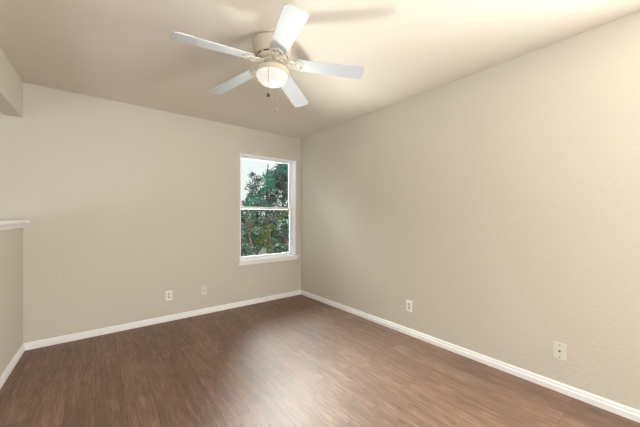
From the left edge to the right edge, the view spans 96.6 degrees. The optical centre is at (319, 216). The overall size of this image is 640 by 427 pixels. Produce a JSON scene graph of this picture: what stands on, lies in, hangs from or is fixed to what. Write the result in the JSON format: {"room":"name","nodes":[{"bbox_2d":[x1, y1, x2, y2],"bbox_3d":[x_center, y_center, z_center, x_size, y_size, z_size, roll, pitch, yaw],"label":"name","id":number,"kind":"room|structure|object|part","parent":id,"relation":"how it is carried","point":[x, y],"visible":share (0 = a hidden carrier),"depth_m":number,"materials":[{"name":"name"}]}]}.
{"room":"empty living room","nodes":[
{"label":"empty living room","id":0,"kind":"room"},
{"bbox_2d":[0,48,22,375],"bbox_3d":[-1.174,0.000,0.423,0.115,2.440,5.310,0,0,-36],"label":"wall","id":1,"kind":"structure","parent":0,"point":[11,240],"depth_m":2.29,"materials":[{"name":"beige paint"}]},
{"bbox_2d":[0,343,24,388],"bbox_3d":[-1.122,1.187,0.461,0.014,0.066,5.310,0,0,-36],"label":"baseboard","id":2,"kind":"structure","parent":1,"relation":"attached to","point":[11,365],"depth_m":2.25,"materials":[{"name":"white paint"}]},
{"bbox_2d":[0,220,29,230],"bbox_3d":[-1.174,0.066,0.423,0.206,0.069,5.310,0,0,-36],"label":"trim","id":3,"kind":"structure","parent":1,"relation":"on","point":[4,224],"depth_m":2.21,"materials":[{"name":"white paint"}]},
{"bbox_3d":[-1.117,0.080,0.465,0.026,0.040,5.310,0,0,-36],"label":"moulding","id":4,"kind":"part","parent":3,"relation":"part of","materials":[{"name":"white paint"}]},
{"bbox_2d":[0,83,300,342],"bbox_3d":[-2.283,0.000,3.014,5.220,2.440,0.140,0,0,-38],"label":"wall","id":5,"kind":"structure","parent":0,"point":[125,205],"depth_m":3.07,"materials":[{"name":"beige paint"}]},
{"bbox_2d":[24,290,300,350],"bbox_3d":[-1.496,1.187,3.535,3.060,0.066,0.014,0,0,-38],"label":"baseboard","id":6,"kind":"structure","parent":5,"relation":"attached to","point":[86,334],"depth_m":3.17,"materials":[{"name":"white paint"}]},
{"bbox_2d":[166,290,171,300],"bbox_3d":[-1.764,0.923,3.328,0.070,0.115,0.009,0,0,-38],"label":"power outlet","id":7,"kind":"object","parent":5,"relation":"attached to","point":[168,293],"visible":1,"depth_m":3.32,"materials":[{"name":"white plastic"}]},
{"bbox_2d":[201,286,206,294],"bbox_3d":[-1.452,0.928,3.568,0.066,0.110,0.016,0,0,-38],"label":"cable jack plate","id":8,"kind":"object","parent":5,"relation":"attached to","point":[203,288],"visible":1,"depth_m":3.57,"materials":[{"name":"white plastic"}]},
{"bbox_2d":[238,153,298,265],"bbox_3d":[-0.767,-0.098,4.190,0.973,1.524,0.197,0,0,-38],"label":"window","id":9,"kind":"structure","parent":5,"relation":"in","point":[291,255],"depth_m":4.37,"materials":[{"name":"white paint"}]},
{"bbox_3d":[-0.817,-0.474,4.253,0.855,0.739,0.025,0,0,-38],"label":"sash","id":10,"kind":"part","parent":9,"relation":"part of","materials":[{"name":"clear glass"}]},
{"bbox_3d":[-0.799,0.222,4.231,0.855,0.724,0.027,0,0,-38],"label":"sash","id":11,"kind":"part","parent":9,"relation":"part of","materials":[{"name":"white plastic"}]},
{"bbox_3d":[-0.747,0.610,4.164,0.973,0.024,0.132,0,0,-38],"label":"sill","id":12,"kind":"part","parent":9,"relation":"part of","materials":[{"name":"white paint"}]},
{"bbox_3d":[-0.816,-0.481,4.253,0.811,0.702,0.004,0,0,-38],"label":"pane","id":13,"kind":"part","parent":9,"relation":"part of","materials":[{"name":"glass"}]},
{"bbox_2d":[0,294,639,426],"bbox_3d":[-0.597,1.280,0.872,5.220,0.120,5.590,0,0,-38],"label":"floor","id":14,"kind":"structure","parent":0,"point":[300,360],"depth_m":2.10,"materials":[{"name":"brown wood"}]},
{"bbox_2d":[0,0,639,138],"bbox_3d":[-0.597,-1.280,0.872,5.220,0.120,5.590,0,0,-38],"label":"ceiling","id":15,"kind":"structure","parent":0,"point":[123,51],"depth_m":2.02,"materials":[{"name":"beige paint"}]},
{"bbox_2d":[169,4,363,111],"bbox_3d":[-0.371,-0.997,1.968,1.191,0.446,1.247,0,0,-38],"label":"ceiling fan","id":16,"kind":"object","parent":15,"relation":"hanging from","point":[272,48],"visible":1,"depth_m":1.91,"materials":[{"name":"white metal"}]},
{"bbox_3d":[-0.647,-1.042,1.747,0.486,0.006,0.134,-7,15,-38],"label":"blade","id":17,"kind":"part","parent":16,"relation":"part of","materials":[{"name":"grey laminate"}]},
{"bbox_3d":[-0.668,-1.042,2.217,0.486,0.006,0.134,-7,7,33],"label":"blade","id":18,"kind":"part","parent":16,"relation":"part of","materials":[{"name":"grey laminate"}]},
{"bbox_3d":[-0.334,-0.960,1.997,0.219,0.088,0.219,0,0,-38],"label":"lamp shade","id":19,"kind":"part","parent":16,"relation":"part of","materials":[{"name":"white glass"}]},
{"bbox_3d":[-0.194,-1.042,1.622,0.134,0.006,0.486,12,1,-21],"label":"blade","id":20,"kind":"part","parent":16,"relation":"part of","materials":[{"name":"white wood"}]},
{"bbox_3d":[-0.228,-1.042,2.382,0.134,0.006,0.486,-11,-8,14],"label":"blade","id":21,"kind":"part","parent":16,"relation":"part of","materials":[{"name":"white wood"}]},
{"bbox_3d":[0.065,-1.042,2.015,0.486,0.006,0.134,6,-11,-2],"label":"blade","id":22,"kind":"part","parent":16,"relation":"part of","materials":[{"name":"white wood"}]},
{"bbox_2d":[301,11,639,410],"bbox_3d":[1.442,0.000,2.388,0.140,2.440,5.450,0,0,-38],"label":"wall","id":23,"kind":"structure","parent":0,"point":[501,201],"depth_m":2.24,"materials":[{"name":"beige paint"}]},
{"bbox_2d":[406,300,411,311],"bbox_3d":[0.918,0.922,2.934,0.009,0.115,0.070,0,0,-38],"label":"power outlet","id":24,"kind":"object","parent":23,"relation":"attached to","point":[408,303],"visible":1,"depth_m":2.93,"materials":[{"name":"white plastic"}]},
{"bbox_2d":[301,290,639,422],"bbox_3d":[1.338,1.187,2.396,0.014,0.066,5.310,0,0,-38],"label":"baseboard","id":25,"kind":"structure","parent":23,"relation":"attached to","point":[611,406],"depth_m":2.23,"materials":[{"name":"white paint"}]},
{"bbox_2d":[553,341,565,360],"bbox_3d":[1.664,0.936,1.980,0.016,0.115,0.070,0,0,-38],"label":"cable jack plate","id":26,"kind":"object","parent":23,"relation":"attached to","point":[559,349],"visible":1,"depth_m":1.98,"materials":[{"name":"white plastic"}]},
{"label":"outside","id":27,"kind":"structure","parent":0,"visible":0},
{"bbox_2d":[241,229,288,255],"bbox_3d":[-3.201,1.745,21.856,30.000,0.150,29.690,0,0,-38],"label":"ground","id":28,"kind":"structure","parent":27,"point":[263,250],"depth_m":13.60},
{"bbox_2d":[241,210,265,255],"bbox_3d":[-1.839,0.759,7.465,0.949,1.924,0.638,0,0,-38],"label":"shrub","id":29,"kind":"object","parent":28,"relation":"on","point":[248,220],"visible":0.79,"depth_m":7.45,"materials":[{"name":"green plant"}]},
{"bbox_2d":[241,204,281,256],"bbox_3d":[-2.235,0.618,10.063,2.043,2.207,0.994,0,0,-38],"label":"shrub","id":30,"kind":"object","parent":28,"relation":"on","point":[273,235],"visible":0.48,"depth_m":9.98,"materials":[{"name":"green plant"}]},
{"bbox_2d":[241,163,287,243],"bbox_3d":[-1.803,-0.989,13.868,4.327,5.427,1.112,0,0,-38],"label":"tree","id":31,"kind":"object","parent":28,"relation":"on","point":[280,179],"visible":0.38,"depth_m":13.34,"materials":[{"name":"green plant"}]},
{"bbox_2d":[241,203,288,244],"bbox_3d":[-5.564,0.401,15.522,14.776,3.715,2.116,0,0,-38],"label":"tree","id":32,"kind":"object","parent":28,"relation":"on","point":[277,215],"visible":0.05,"depth_m":17.41,"materials":[{"name":"green plant"}]},
{"bbox_2d":[243,163,287,253],"bbox_3d":[-2.031,-0.369,11.857,2.503,4.188,1.057,0,0,-38],"label":"tree","id":33,"kind":"object","parent":28,"relation":"on","point":[267,188],"visible":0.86,"depth_m":11.66,"materials":[{"name":"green plant"}]},
{"bbox_2d":[250,210,288,253],"bbox_3d":[-1.558,0.751,9.034,1.280,1.941,0.723,0,0,-38],"label":"shrub","id":34,"kind":"object","parent":28,"relation":"on","point":[265,232],"visible":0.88,"depth_m":8.98,"materials":[{"name":"green plant"}]},
{"bbox_2d":[267,219,288,253],"bbox_3d":[-0.752,0.880,6.853,1.059,1.684,0.568,0,0,-38],"label":"shrub","id":35,"kind":"object","parent":28,"relation":"on","point":[279,247],"visible":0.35,"depth_m":6.66,"materials":[{"name":"green plant"}]},
{"bbox_2d":[271,164,288,214],"bbox_3d":[-1.374,-1.012,16.425,3.881,5.474,1.442,0,0,-38],"label":"tree","id":36,"kind":"object","parent":28,"relation":"on","point":[286,180],"visible":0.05,"depth_m":15.92,"materials":[{"name":"green plant"}]}
]}

